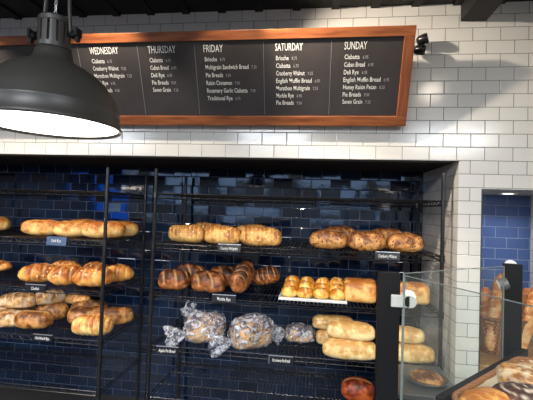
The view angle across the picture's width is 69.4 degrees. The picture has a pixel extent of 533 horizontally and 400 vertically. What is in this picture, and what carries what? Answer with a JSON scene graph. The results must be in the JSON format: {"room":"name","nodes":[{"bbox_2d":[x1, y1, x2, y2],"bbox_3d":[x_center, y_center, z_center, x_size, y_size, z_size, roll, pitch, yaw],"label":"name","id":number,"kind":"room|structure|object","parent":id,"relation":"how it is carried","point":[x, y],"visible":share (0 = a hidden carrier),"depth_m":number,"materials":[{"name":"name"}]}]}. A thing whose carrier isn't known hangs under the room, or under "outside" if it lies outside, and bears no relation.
{"room":"food shop","nodes":[
{"label":"food shop","id":0,"kind":"room"},
{"bbox_2d":[0,384,156,399],"bbox_3d":[-1.739,1.611,-0.215,10.200,0.100,7.450,2,-1,7],"label":"floor","id":1,"kind":"structure","parent":0,"point":[5,393],"depth_m":3.25,"materials":[{"name":"grey concrete"}]},
{"bbox_2d":[0,167,147,399],"bbox_3d":[-1.976,0.696,3.002,1.869,1.879,0.640,2,-1,7],"label":"wire rack","id":2,"kind":"object","parent":1,"relation":"on","point":[15,234],"visible":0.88,"depth_m":2.78,"materials":[{"name":"black"}]},
{"bbox_2d":[0,216,11,229],"bbox_3d":[-2.263,0.191,3.192,0.253,0.121,0.166,2,-2,-13],"label":"loaf","id":3,"kind":"object","parent":2,"relation":"on","point":[5,223],"visible":1,"depth_m":3.17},
{"bbox_2d":[0,260,11,270],"bbox_3d":[-2.257,0.547,3.204,0.265,0.090,0.151,2,-1,-3],"label":"loaf","id":4,"kind":"object","parent":2,"relation":"on","point":[4,265],"visible":1,"depth_m":3.18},
{"bbox_2d":[0,309,22,327],"bbox_3d":[-1.906,0.867,2.826,0.254,0.114,0.171,2,-1,3],"label":"loaf","id":5,"kind":"object","parent":2,"relation":"on","point":[7,316],"visible":0.59,"depth_m":2.76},
{"bbox_2d":[0,292,35,308],"bbox_3d":[-1.889,0.762,2.931,0.260,0.113,0.158,2,-2,-13],"label":"loaf","id":6,"kind":"object","parent":5,"relation":"on","point":[17,300],"visible":0.92,"depth_m":2.87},
{"bbox_2d":[0,306,35,310],"bbox_3d":[-1.983,0.868,3.043,0.282,0.118,0.167,2,-1,-3],"label":"loaf","id":7,"kind":"object","parent":2,"relation":"on","point":[33,307],"visible":0.09,"depth_m":2.99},
{"bbox_2d":[14,310,53,328],"bbox_3d":[-1.693,0.868,2.802,0.260,0.124,0.151,2,-1,-1],"label":"loaf","id":8,"kind":"object","parent":2,"relation":"on","point":[26,319],"visible":1,"depth_m":2.74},
{"bbox_2d":[25,284,45,291],"bbox_3d":[-1.585,0.603,2.642,0.150,0.050,0.013,2,-1,7],"label":"sign","id":9,"kind":"object","parent":2,"relation":"attached to","point":[28,287],"visible":1,"depth_m":2.64,"materials":[{"name":"black"}]},
{"bbox_2d":[18,263,56,281],"bbox_3d":[-1.660,0.532,2.824,0.279,0.138,0.134,3,-2,-37],"label":"loaf","id":10,"kind":"object","parent":2,"relation":"on","point":[36,272],"visible":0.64,"depth_m":2.76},
{"bbox_2d":[21,219,59,234],"bbox_3d":[-1.659,0.203,2.869,0.290,0.118,0.132,2,-2,-19],"label":"loaf","id":11,"kind":"object","parent":2,"relation":"on","point":[32,227],"visible":0.67,"depth_m":2.81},
{"bbox_2d":[32,334,52,341],"bbox_3d":[-1.526,0.939,2.624,0.143,0.046,0.013,2,-1,7],"label":"sign","id":12,"kind":"object","parent":2,"relation":"attached to","point":[36,337],"visible":1,"depth_m":2.62,"materials":[{"name":"black"}]},
{"bbox_2d":[35,302,69,319],"bbox_3d":[-1.692,0.870,3.036,0.243,0.133,0.165,2,-1,-7],"label":"loaf","id":13,"kind":"object","parent":2,"relation":"on","point":[59,310],"visible":0.59,"depth_m":2.99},
{"bbox_2d":[36,289,65,304],"bbox_3d":[-1.712,0.764,3.040,0.228,0.113,0.146,3,-2,-41],"label":"loaf","id":14,"kind":"object","parent":13,"relation":"on","point":[41,298],"visible":0.73,"depth_m":2.99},
{"bbox_2d":[46,236,66,245],"bbox_3d":[-1.434,0.280,2.632,0.145,0.060,0.014,2,-1,7],"label":"sign","id":15,"kind":"object","parent":2,"relation":"attached to","point":[51,240],"visible":1,"depth_m":2.63,"materials":[{"name":"blue plastic"}]},
{"bbox_2d":[47,265,82,284],"bbox_3d":[-1.433,0.538,2.776,0.259,0.138,0.138,3,-2,-37],"label":"loaf","id":16,"kind":"object","parent":2,"relation":"on","point":[62,274],"visible":0.68,"depth_m":2.71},
{"bbox_2d":[53,260,80,265],"bbox_3d":[-1.615,0.548,3.104,0.254,0.125,0.120,2,-1,3],"label":"loaf","id":17,"kind":"object","parent":2,"relation":"on","point":[60,262],"visible":0.22,"depth_m":3.07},
{"bbox_2d":[52,220,86,236],"bbox_3d":[-1.422,0.210,2.846,0.281,0.118,0.133,3,-2,-25],"label":"loaf","id":18,"kind":"object","parent":2,"relation":"on","point":[65,228],"visible":0.66,"depth_m":2.78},
{"bbox_2d":[0,346,140,397],"bbox_3d":[-1.995,1.279,2.987,1.865,0.040,0.636,2,-1,7],"label":"shelf","id":19,"kind":"object","parent":2,"relation":"attached to","point":[98,391],"depth_m":2.90,"materials":[{"name":"black metal"}]},
{"bbox_2d":[0,316,142,346],"bbox_3d":[-1.984,0.944,2.996,1.865,0.040,0.636,2,-1,7],"label":"shelf","id":20,"kind":"object","parent":2,"relation":"attached to","point":[100,341],"depth_m":2.69,"materials":[{"name":"black metal"}]},
{"bbox_2d":[0,269,143,296],"bbox_3d":[-1.974,0.615,3.004,1.865,0.040,0.636,2,-1,7],"label":"shelf","id":21,"kind":"object","parent":2,"relation":"attached to","point":[102,293],"depth_m":2.75,"materials":[{"name":"black metal"}]},
{"bbox_2d":[0,229,145,245],"bbox_3d":[-1.963,0.275,3.013,1.865,0.040,0.636,2,-1,7],"label":"shelf","id":22,"kind":"object","parent":2,"relation":"attached to","point":[15,234],"depth_m":2.77,"materials":[{"name":"black metal"}]},
{"bbox_2d":[0,188,147,199],"bbox_3d":[-1.952,-0.060,3.022,1.865,0.040,0.636,2,-1,7],"label":"shelf","id":23,"kind":"object","parent":2,"relation":"attached to","point":[106,193],"depth_m":2.85,"materials":[{"name":"black metal"}]},
{"bbox_2d":[67,304,105,323],"bbox_3d":[-1.365,0.876,2.950,0.289,0.137,0.146,2,-2,-21],"label":"loaf","id":24,"kind":"object","parent":2,"relation":"on","point":[74,312],"visible":0.48,"depth_m":2.89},
{"bbox_2d":[70,299,108,308],"bbox_3d":[-1.424,0.875,3.099,0.298,0.143,0.142,2,-1,1],"label":"loaf","id":25,"kind":"object","parent":2,"relation":"on","point":[90,301],"visible":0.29,"depth_m":3.07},
{"bbox_2d":[63,293,90,303],"bbox_3d":[-1.556,0.800,3.138,0.243,0.085,0.102,2,-1,1],"label":"loaf","id":26,"kind":"object","parent":25,"relation":"on","point":[71,299],"visible":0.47,"depth_m":3.10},
{"bbox_2d":[71,312,113,335],"bbox_3d":[-1.213,0.868,2.692,0.274,0.149,0.163,2,-2,-11],"label":"loaf","id":27,"kind":"object","parent":2,"relation":"on","point":[88,324],"visible":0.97,"depth_m":2.63,"materials":[{"name":"food"}]},
{"bbox_2d":[72,266,114,286],"bbox_3d":[-1.219,0.541,2.723,0.278,0.144,0.146,3,-2,-27],"label":"loaf","id":28,"kind":"object","parent":2,"relation":"on","point":[85,276],"visible":0.96,"depth_m":2.67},
{"bbox_2d":[83,261,108,266],"bbox_3d":[-1.357,0.554,3.067,0.225,0.128,0.125,2,-1,1],"label":"loaf","id":29,"kind":"object","parent":2,"relation":"on","point":[96,263],"visible":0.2,"depth_m":3.04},
{"bbox_2d":[81,221,124,237],"bbox_3d":[-1.186,0.215,2.804,0.292,0.123,0.137,2,-2,-23],"label":"loaf","id":30,"kind":"object","parent":2,"relation":"on","point":[92,229],"visible":0.95,"depth_m":2.75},
{"bbox_2d":[104,307,133,324],"bbox_3d":[-1.153,0.887,2.962,0.253,0.130,0.128,3,-2,-27],"label":"loaf","id":31,"kind":"object","parent":2,"relation":"on","point":[120,315],"visible":0.72,"depth_m":2.93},
{"bbox_2d":[107,264,133,281],"bbox_3d":[-1.137,0.555,2.943,0.241,0.133,0.145,3,-2,-27],"label":"loaf","id":32,"kind":"object","parent":2,"relation":"on","point":[122,272],"visible":0.63,"depth_m":2.91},
{"bbox_2d":[117,221,138,235],"bbox_3d":[-1.129,0.224,3.000,0.253,0.118,0.134,2,-2,-23],"label":"loaf","id":33,"kind":"object","parent":2,"relation":"on","point":[131,229],"visible":0.41,"depth_m":2.98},
{"bbox_2d":[145,168,445,399],"bbox_3d":[0.179,0.758,2.732,1.869,1.879,0.640,2,-1,7],"label":"wire rack","id":34,"kind":"object","parent":1,"relation":"on","point":[417,202],"visible":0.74,"depth_m":2.55,"materials":[{"name":"black"}]},
{"bbox_2d":[156,345,178,354],"bbox_3d":[-0.648,0.981,2.514,0.150,0.050,0.013,2,-1,7],"label":"sign","id":35,"kind":"object","parent":34,"relation":"attached to","point":[170,350],"visible":1,"depth_m":2.51,"materials":[{"name":"black"}]},
{"bbox_2d":[158,268,190,289],"bbox_3d":[-0.647,0.557,2.712,0.221,0.148,0.152,1,-2,13],"label":"loaf","id":36,"kind":"object","parent":34,"relation":"on","point":[175,279],"visible":1,"depth_m":2.65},
{"bbox_2d":[168,224,204,242],"bbox_3d":[-0.548,0.229,2.646,0.246,0.127,0.157,2,-1,7],"label":"loaf","id":37,"kind":"object","parent":34,"relation":"on","point":[192,233],"visible":0.94,"depth_m":2.59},
{"bbox_2d":[177,263,205,284],"bbox_3d":[-0.570,0.559,2.909,0.227,0.160,0.141,2,-1,2],"label":"loaf","id":38,"kind":"object","parent":34,"relation":"on","point":[191,268],"visible":0.3,"depth_m":2.87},
{"bbox_2d":[163,300,225,345],"bbox_3d":[-0.486,0.844,2.630,0.426,0.326,0.222,2,-2,-13],"label":"loaf","id":39,"kind":"object","parent":34,"relation":"on","point":[198,326],"visible":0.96,"depth_m":2.57,"materials":[{"name":"brown food"}]},
{"bbox_2d":[194,222,222,240],"bbox_3d":[-0.435,0.233,2.865,0.244,0.137,0.149,2,-1,3],"label":"loaf","id":40,"kind":"object","parent":34,"relation":"on","point":[204,225],"visible":0.19,"depth_m":2.82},
{"bbox_2d":[192,270,225,292],"bbox_3d":[-0.398,0.563,2.658,0.236,0.149,0.163,2,-1,4],"label":"loaf","id":41,"kind":"object","parent":34,"relation":"on","point":[209,281],"visible":1,"depth_m":2.60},
{"bbox_2d":[204,225,240,243],"bbox_3d":[-0.296,0.236,2.624,0.250,0.128,0.154,2,-1,7],"label":"loaf","id":42,"kind":"object","parent":34,"relation":"on","point":[216,234],"visible":0.95,"depth_m":2.56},
{"bbox_2d":[211,265,234,285],"bbox_3d":[-0.312,0.570,2.880,0.224,0.153,0.144,2,-2,11],"label":"loaf","id":43,"kind":"object","parent":34,"relation":"on","point":[225,270],"visible":0.21,"depth_m":2.83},
{"bbox_2d":[212,294,235,303],"bbox_3d":[-0.273,0.634,2.477,0.155,0.052,0.013,2,-1,7],"label":"sign","id":44,"kind":"object","parent":34,"relation":"attached to","point":[220,298],"visible":1,"depth_m":2.47,"materials":[{"name":"black"}]},
{"bbox_2d":[217,244,240,251],"bbox_3d":[-0.241,0.309,2.483,0.150,0.050,0.013,2,-1,7],"label":"sign","id":45,"kind":"object","parent":34,"relation":"attached to","point":[221,247],"visible":1,"depth_m":2.48,"materials":[{"name":"black"}]},
{"bbox_2d":[230,260,254,292],"bbox_3d":[-0.165,0.529,2.667,0.128,0.200,0.285,1,-2,19],"label":"loaf","id":46,"kind":"object","parent":34,"relation":"on","point":[242,275],"visible":1,"depth_m":2.57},
{"bbox_2d":[208,313,282,357],"bbox_3d":[-0.140,0.879,2.531,0.515,0.270,0.234,3,-2,-31],"label":"loaf","id":47,"kind":"object","parent":34,"relation":"on","point":[253,331],"visible":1,"depth_m":2.48,"materials":[{"name":"brown food"}]},
{"bbox_2d":[237,224,268,230],"bbox_3d":[-0.099,0.244,2.819,0.263,0.135,0.158,2,-2,10],"label":"loaf","id":48,"kind":"object","parent":34,"relation":"on","point":[241,227],"visible":0.23,"depth_m":2.79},
{"bbox_2d":[145,360,374,399],"bbox_3d":[0.160,1.341,2.716,1.865,0.040,0.636,2,-1,7],"label":"shelf","id":49,"kind":"object","parent":34,"relation":"attached to","point":[147,397],"depth_m":2.82,"materials":[{"name":"black metal"}]},
{"bbox_2d":[240,226,281,245],"bbox_3d":[-0.036,0.241,2.573,0.274,0.131,0.149,2,-1,9],"label":"loaf","id":50,"kind":"object","parent":34,"relation":"on","point":[251,236],"visible":1,"depth_m":2.52,"materials":[{"name":"food"}]},
{"bbox_2d":[253,265,279,285],"bbox_3d":[-0.004,0.551,2.816,0.199,0.155,0.144,1,-2,20],"label":"loaf","id":51,"kind":"object","parent":34,"relation":"on","point":[267,275],"visible":0.88,"depth_m":2.76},
{"bbox_2d":[269,355,292,364],"bbox_3d":[0.090,1.005,2.420,0.153,0.051,0.015,2,-1,7],"label":"sign","id":52,"kind":"object","parent":34,"relation":"attached to","point":[274,359],"visible":1,"depth_m":2.42,"materials":[{"name":"black"}]},
{"bbox_2d":[146,319,442,370],"bbox_3d":[0.171,1.007,2.725,1.865,0.040,0.636,2,-1,7],"label":"shelf","id":53,"kind":"object","parent":34,"relation":"attached to","point":[149,346],"depth_m":2.50,"materials":[{"name":"black metal"}]},
{"bbox_2d":[274,322,315,342],"bbox_3d":[0.193,0.940,2.713,0.306,0.148,0.174,2,-1,7],"label":"loaf","id":54,"kind":"object","parent":34,"relation":"on","point":[295,332],"visible":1,"depth_m":2.65,"materials":[{"name":"brown food"}]},
{"bbox_2d":[148,283,443,318],"bbox_3d":[0.182,0.677,2.734,1.865,0.040,0.636,2,-1,7],"label":"shelf","id":55,"kind":"object","parent":34,"relation":"attached to","point":[440,314],"depth_m":2.47,"materials":[{"name":"black metal"}]},
{"bbox_2d":[151,240,444,261],"bbox_3d":[0.193,0.337,2.742,1.865,0.040,0.636,2,-1,7],"label":"shelf","id":56,"kind":"object","parent":34,"relation":"attached to","point":[441,257],"depth_m":2.51,"materials":[{"name":"black metal"}]},
{"bbox_2d":[153,192,445,207],"bbox_3d":[0.203,0.003,2.751,1.865,0.040,0.636,2,-1,7],"label":"shelf","id":57,"kind":"object","parent":34,"relation":"attached to","point":[417,202],"depth_m":2.56,"materials":[{"name":"black metal"}]},
{"bbox_2d":[278,293,346,303],"bbox_3d":[0.317,0.651,2.632,0.440,0.018,0.310,2,-1,9],"label":"serving tray","id":58,"kind":"object","parent":34,"relation":"on","point":[280,297],"visible":0.47,"depth_m":2.49,"materials":[{"name":"white plastic"}]},
{"bbox_2d":[281,285,296,297],"bbox_3d":[0.152,0.605,2.557,0.106,0.076,0.112,2,-2,10],"label":"bread roll","id":59,"kind":"object","parent":58,"relation":"on","point":[288,290],"visible":0.98,"depth_m":2.51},
{"bbox_2d":[283,280,298,289],"bbox_3d":[0.170,0.599,2.650,0.106,0.095,0.112,2,-1,-3],"label":"bread roll","id":60,"kind":"object","parent":58,"relation":"on","point":[288,282],"visible":0.39,"depth_m":2.62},
{"bbox_2d":[285,275,299,285],"bbox_3d":[0.188,0.594,2.751,0.105,0.112,0.112,1,-2,25],"label":"bread roll","id":61,"kind":"object","parent":58,"relation":"on","point":[291,277],"visible":0.39,"depth_m":2.72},
{"bbox_2d":[297,287,312,298],"bbox_3d":[0.252,0.612,2.541,0.103,0.070,0.112,2,-1,1],"label":"bread roll","id":62,"kind":"object","parent":58,"relation":"on","point":[302,292],"visible":0.97,"depth_m":2.50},
{"bbox_2d":[299,280,313,291],"bbox_3d":[0.274,0.602,2.637,0.104,0.096,0.111,1,-2,22],"label":"bread roll","id":63,"kind":"object","parent":58,"relation":"on","point":[304,283],"visible":0.44,"depth_m":2.60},
{"bbox_2d":[300,276,314,286],"bbox_3d":[0.290,0.598,2.736,0.106,0.109,0.112,1,-2,22],"label":"bread roll","id":64,"kind":"object","parent":58,"relation":"on","point":[306,278],"visible":0.3,"depth_m":2.71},
{"bbox_2d":[313,287,328,299],"bbox_3d":[0.357,0.612,2.527,0.101,0.072,0.112,2,-1,1],"label":"bread roll","id":65,"kind":"object","parent":58,"relation":"on","point":[319,292],"visible":0.99,"depth_m":2.48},
{"bbox_2d":[314,283,328,291],"bbox_3d":[0.376,0.610,2.628,0.100,0.086,0.111,2,-1,-2],"label":"bread roll","id":66,"kind":"object","parent":58,"relation":"on","point":[323,285],"visible":0.43,"depth_m":2.60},
{"bbox_2d":[315,277,329,287],"bbox_3d":[0.397,0.600,2.722,0.104,0.109,0.111,2,-2,10],"label":"bread roll","id":67,"kind":"object","parent":58,"relation":"on","point":[325,280],"visible":0.41,"depth_m":2.69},
{"bbox_2d":[329,283,343,291],"bbox_3d":[0.479,0.613,2.616,0.104,0.086,0.112,1,-2,26],"label":"bread roll","id":68,"kind":"object","parent":58,"relation":"on","point":[336,285],"visible":0.3,"depth_m":2.59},
{"bbox_2d":[330,277,343,285],"bbox_3d":[0.500,0.601,2.712,0.108,0.113,0.113,2,-1,-9],"label":"bread roll","id":69,"kind":"object","parent":58,"relation":"on","point":[333,280],"visible":0.35,"depth_m":2.68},
{"bbox_2d":[329,288,345,300],"bbox_3d":[0.462,0.616,2.514,0.105,0.074,0.111,2,-1,2],"label":"bread roll","id":70,"kind":"object","parent":58,"relation":"on","point":[337,294],"visible":0.98,"depth_m":2.47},
{"bbox_2d":[316,329,331,344],"bbox_3d":[0.480,0.943,2.647,0.279,0.105,0.132,2,-1,3],"label":"loaf","id":71,"kind":"object","parent":34,"relation":"on","point":[321,334],"visible":0.33,"depth_m":2.61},
{"bbox_2d":[312,314,352,329],"bbox_3d":[0.458,0.846,2.664,0.282,0.094,0.133,2,-1,5],"label":"loaf","id":72,"kind":"object","parent":71,"relation":"on","point":[319,321],"visible":0.66,"depth_m":2.62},
{"bbox_2d":[309,229,347,248],"bbox_3d":[0.413,0.258,2.567,0.249,0.127,0.156,1,-2,15],"label":"loaf","id":73,"kind":"object","parent":34,"relation":"on","point":[325,238],"visible":0.99,"depth_m":2.50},
{"bbox_2d":[326,225,354,245],"bbox_3d":[0.531,0.256,2.766,0.238,0.148,0.155,2,-2,12],"label":"loaf","id":74,"kind":"object","parent":34,"relation":"on","point":[347,230],"visible":0.23,"depth_m":2.72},
{"bbox_2d":[322,337,375,360],"bbox_3d":[0.520,0.932,2.415,0.338,0.118,0.147,2,-2,11],"label":"loaf","id":75,"kind":"object","parent":34,"relation":"on","point":[346,349],"visible":0.8,"depth_m":2.36,"materials":[{"name":"food"}]},
{"bbox_2d":[327,320,374,340],"bbox_3d":[0.534,0.825,2.445,0.299,0.110,0.140,1,-2,16],"label":"loaf","id":76,"kind":"object","parent":75,"relation":"on","point":[343,329],"visible":1,"depth_m":2.39,"materials":[{"name":"food"}]},
{"bbox_2d":[341,376,373,399],"bbox_3d":[0.610,1.263,2.573,0.219,0.140,0.153,2,-2,11],"label":"loaf","id":77,"kind":"object","parent":34,"relation":"on","point":[353,387],"visible":0.92,"depth_m":2.52,"materials":[{"name":"food"}]},
{"bbox_2d":[344,277,375,302],"bbox_3d":[0.616,0.594,2.551,0.207,0.148,0.184,2,-2,11],"label":"loaf","id":78,"kind":"object","parent":34,"relation":"on","point":[360,290],"visible":0.93,"depth_m":2.47,"materials":[{"name":"food"}]},
{"bbox_2d":[347,230,385,250],"bbox_3d":[0.653,0.263,2.515,0.243,0.129,0.160,2,-1,3],"label":"loaf","id":79,"kind":"object","parent":34,"relation":"on","point":[368,240],"visible":1,"depth_m":2.45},
{"bbox_2d":[372,228,401,247],"bbox_3d":[0.849,0.268,2.728,0.229,0.143,0.150,2,-1,1],"label":"loaf","id":80,"kind":"object","parent":34,"relation":"on","point":[386,232],"visible":0.24,"depth_m":2.68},
{"bbox_2d":[375,251,399,259],"bbox_3d":[0.741,0.342,2.360,0.145,0.048,0.013,2,-1,7],"label":"sign","id":81,"kind":"object","parent":34,"relation":"attached to","point":[378,255],"visible":1,"depth_m":2.35,"materials":[{"name":"black"}]},
{"bbox_2d":[386,232,423,251],"bbox_3d":[0.903,0.272,2.517,0.234,0.127,0.160,2,-1,5],"label":"loaf","id":82,"kind":"object","parent":34,"relation":"on","point":[406,241],"visible":1,"depth_m":2.46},
{"bbox_2d":[400,281,429,304],"bbox_3d":[0.957,0.611,2.558,0.216,0.135,0.184,2,-1,9],"label":"loaf","id":83,"kind":"object","parent":34,"relation":"on","point":[421,290],"visible":0.48,"depth_m":2.47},
{"bbox_2d":[399,342,434,363],"bbox_3d":[0.871,0.947,2.394,0.330,0.111,0.146,2,-2,10],"label":"loaf","id":84,"kind":"object","parent":34,"relation":"on","point":[413,353],"visible":0.54,"depth_m":2.33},
{"bbox_2d":[399,325,424,343],"bbox_3d":[0.845,0.848,2.436,0.289,0.097,0.131,2,-2,12],"label":"loaf","id":85,"kind":"object","parent":84,"relation":"on","point":[412,335],"visible":0.54,"depth_m":2.37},
{"bbox_2d":[398,364,453,399],"bbox_3d":[0.741,1.295,1.920,0.330,0.800,0.370,2,-1,7],"label":"side table","id":86,"kind":"object","parent":1,"relation":"on","point":[411,391],"visible":0.29,"depth_m":1.82,"materials":[{"name":"silver metal"}]},
{"bbox_2d":[404,368,449,388],"bbox_3d":[0.791,0.885,1.905,0.212,0.022,0.212,2,-1,7],"label":"round pan","id":87,"kind":"object","parent":86,"relation":"on","point":[446,379],"visible":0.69,"depth_m":1.88,"materials":[{"name":"silver metal"}]},
{"bbox_2d":[410,369,443,385],"bbox_3d":[0.792,0.873,1.906,0.151,0.036,0.159,2,-1,7],"label":"loaf","id":88,"kind":"object","parent":87,"relation":"in","point":[425,376],"visible":1,"depth_m":1.87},
{"bbox_3d":[0.945,1.255,1.250,0.950,0.860,0.899,3,-2,-29],"label":"case","id":89,"kind":"object","parent":1,"relation":"on","visible":0},
{"bbox_2d":[374,271,416,399],"bbox_3d":[0.458,0.537,1.398,0.149,0.550,0.060,2,-1,7],"label":"post","id":90,"kind":"object","parent":89,"relation":"on","point":[389,299],"visible":0.97,"depth_m":1.39,"materials":[{"name":"black metal"}]},
{"bbox_2d":[401,290,415,297],"bbox_3d":[0.511,0.350,1.389,0.050,0.050,0.012,2,-1,7],"label":"washer","id":91,"kind":"object","parent":90,"relation":"in","point":[408,293],"depth_m":1.38,"materials":[{"name":"white plastic"}]},
{"bbox_2d":[400,266,504,399],"bbox_3d":[0.757,0.550,1.528,0.623,0.549,0.005,3,-2,-29],"label":"glass","id":92,"kind":"object","parent":89,"relation":"on","point":[494,266],"visible":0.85,"depth_m":1.56,"materials":[{"name":"grey"}]},
{"bbox_2d":[401,275,532,399],"bbox_3d":[0.582,0.536,1.117,0.005,0.544,0.531,2,-2,-22],"label":"glass","id":93,"kind":"object","parent":89,"relation":"on","point":[404,275],"visible":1,"depth_m":1.36,"materials":[{"name":"grey"}]},
{"bbox_2d":[436,348,527,399],"bbox_3d":[1.017,0.739,1.279,0.775,0.177,0.544,3,-2,-39],"label":"tray stand","id":94,"kind":"object","parent":89,"relation":"on","point":[445,395],"visible":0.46,"depth_m":1.42,"materials":[{"name":"black metal"}]},
{"bbox_2d":[451,356,532,399],"bbox_3d":[0.977,0.681,1.233,0.671,0.086,0.511,3,-2,-39],"label":"wicker tray","id":95,"kind":"object","parent":94,"relation":"on","point":[480,380],"visible":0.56,"depth_m":1.36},
{"bbox_2d":[476,360,532,387],"bbox_3d":[0.977,0.679,1.233,0.616,0.068,0.458,3,-2,-39],"label":"sheet","id":96,"kind":"object","parent":95,"relation":"in","point":[490,382],"visible":0.13,"depth_m":1.39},
{"bbox_2d":[459,387,509,399],"bbox_3d":[0.694,0.641,1.195,0.181,0.094,0.150,2,-2,-13],"label":"round loaf","id":97,"kind":"object","parent":96,"relation":"on","point":[479,393],"visible":0.94,"depth_m":1.19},
{"bbox_2d":[491,381,532,399],"bbox_3d":[0.812,0.639,1.209,0.203,0.112,0.190,2,-1,7],"label":"round loaf","id":98,"kind":"object","parent":96,"relation":"on","point":[515,390],"visible":0.7,"depth_m":1.20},
{"bbox_2d":[496,360,532,383],"bbox_3d":[0.959,0.655,1.417,0.210,0.099,0.195,3,-2,-33],"label":"round loaf","id":99,"kind":"object","parent":96,"relation":"on","point":[514,370],"visible":0.66,"depth_m":1.40,"materials":[{"name":"food"}]},
{"bbox_2d":[496,260,522,358],"bbox_3d":[1.146,0.566,1.809,0.124,0.559,0.081,1,-2,21],"label":"post","id":100,"kind":"object","parent":89,"relation":"on","point":[513,282],"visible":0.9,"depth_m":1.80,"materials":[{"name":"black metal"}]},
{"bbox_2d":[505,260,516,263],"bbox_3d":[1.170,0.315,1.845,0.054,0.054,0.010,1,-2,21],"label":"washer","id":101,"kind":"object","parent":100,"relation":"in","point":[508,261],"depth_m":1.84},
{"bbox_2d":[0,165,422,399],"bbox_3d":[-2.507,0.631,3.514,7.492,2.000,0.100,2,-1,7],"label":"wall","id":102,"kind":"structure","parent":0,"point":[295,222],"depth_m":3.22,"materials":[{"name":"blue tile"}]},
{"bbox_2d":[0,1,532,340],"bbox_3d":[-1.300,0.180,2.953,10.000,2.950,0.760,2,-1,7],"label":"wall","id":103,"kind":"structure","parent":0,"point":[471,90],"depth_m":2.32,"materials":[{"name":"white tile"}]},
{"bbox_2d":[0,25,416,125],"bbox_3d":[-0.599,-0.734,2.360,2.846,0.517,0.258,2,-1,7],"label":"menu board","id":104,"kind":"object","parent":103,"relation":"attached to","point":[326,76],"visible":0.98,"depth_m":2.28,"materials":[{"name":"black wood"}]},
{"bbox_2d":[0,156,449,172],"bbox_3d":[-2.526,-0.380,3.133,7.492,0.100,0.740,2,-1,7],"label":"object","id":105,"kind":"structure","parent":103,"relation":"attached to","point":[348,166],"depth_m":2.87,"materials":[{"name":"black"}]},
{"bbox_2d":[0,153,458,160],"bbox_3d":[-2.576,-0.342,2.743,7.492,0.005,0.003,2,-1,7],"label":"trim","id":106,"kind":"structure","parent":103,"relation":"attached to","point":[0,153],"depth_m":2.44,"materials":[{"name":"grey"}]},
{"bbox_2d":[414,33,428,54],"bbox_3d":[0.911,-0.913,2.280,0.092,0.129,0.114,2,-1,7],"label":"wall spotlight","id":107,"kind":"object","parent":103,"relation":"attached to","point":[421,40],"visible":0.91,"depth_m":2.24,"materials":[{"name":"black metal"}]},
{"bbox_2d":[478,189,532,371],"bbox_3d":[1.520,0.835,2.197,0.580,1.785,0.004,2,-1,7],"label":"trim","id":108,"kind":"structure","parent":103,"relation":"attached to","point":[481,189],"depth_m":2.24,"materials":[{"name":"grey"}]},
{"bbox_2d":[483,191,532,195],"bbox_3d":[1.596,-0.082,2.580,0.577,0.078,0.480,2,-1,7],"label":"trim","id":109,"kind":"structure","parent":103,"relation":"attached to","point":[484,192],"depth_m":2.53,"materials":[{"name":"grey paint"}]},
{"bbox_2d":[0,0,532,19],"bbox_3d":[-1.637,-1.372,-0.089,10.200,0.112,7.550,2,-1,7],"label":"ceiling","id":110,"kind":"structure","parent":0,"point":[15,9],"depth_m":2.42,"materials":[{"name":"black paint"}]},
{"bbox_2d":[0,0,121,139],"bbox_3d":[-0.601,-0.720,1.112,0.383,1.027,0.383,2,-1,7],"label":"pendant lamp","id":111,"kind":"object","parent":110,"relation":"hanging from","point":[43,93],"visible":1,"depth_m":1.02,"materials":[{"name":"grey metal"}]},
{"bbox_2d":[0,110,118,136],"bbox_3d":[-0.617,-0.217,1.099,0.365,0.004,0.365,3,-2,-34],"label":"diffuser","id":112,"kind":"object","parent":111,"relation":"attached to","point":[44,123],"depth_m":1.08,"materials":[{"name":"white"}]},
{"bbox_2d":[461,0,503,20],"bbox_3d":[0.849,-1.211,-0.782,0.143,0.110,6.199,2,-1,7],"label":"ceiling beam","id":113,"kind":"structure","parent":110,"relation":"attached to","point":[471,10],"depth_m":2.18,"materials":[{"name":"black"}]},
{"bbox_2d":[419,161,482,384],"bbox_3d":[1.220,0.753,2.622,0.131,1.950,0.760,2,-1,7],"label":"wall pillar","id":114,"kind":"structure","parent":0,"point":[460,343],"depth_m":2.28,"materials":[{"name":"white tile"}]},
{"bbox_2d":[481,195,530,291],"bbox_3d":[1.605,0.772,2.846,0.577,1.950,0.100,2,-1,7],"label":"wall niche","id":115,"kind":"object","parent":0,"point":[506,220],"depth_m":2.80,"materials":[{"name":"blue tile"}]},
{"bbox_2d":[479,340,532,370],"bbox_3d":[1.554,0.996,2.493,0.573,0.040,0.590,2,-1,7],"label":"niche shelf","id":116,"kind":"object","parent":115,"relation":"attached to","point":[486,360],"visible":0.23,"depth_m":2.36,"materials":[{"name":"brown wood"}]},
{"bbox_2d":[480,315,527,356],"bbox_3d":[1.499,0.837,2.474,0.356,0.272,0.356,3,-2,-38],"label":"wicker basket","id":117,"kind":"object","parent":116,"relation":"on","point":[486,322],"visible":0.27,"depth_m":2.38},
{"bbox_2d":[480,287,490,315],"bbox_3d":[1.417,0.757,2.502,0.068,0.380,0.077,3,-1,7],"label":"baguette","id":118,"kind":"object","parent":117,"relation":"in","point":[485,300],"visible":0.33,"depth_m":2.48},
{"bbox_2d":[485,276,501,350],"bbox_3d":[1.421,0.707,2.400,0.106,0.476,0.080,0,-2,44],"label":"baguette","id":119,"kind":"object","parent":117,"relation":"in","point":[495,304],"visible":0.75,"depth_m":2.38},
{"bbox_2d":[522,288,529,312],"bbox_3d":[1.625,0.756,2.454,0.103,0.394,0.080,1,-2,29],"label":"baguette","id":120,"kind":"object","parent":117,"relation":"in","point":[525,291],"visible":0.23,"depth_m":2.43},
{"bbox_2d":[522,287,532,348],"bbox_3d":[1.593,0.732,2.345,0.077,0.436,0.141,3,-2,-28],"label":"baguette","id":121,"kind":"object","parent":117,"relation":"in","point":[527,314],"visible":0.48,"depth_m":2.32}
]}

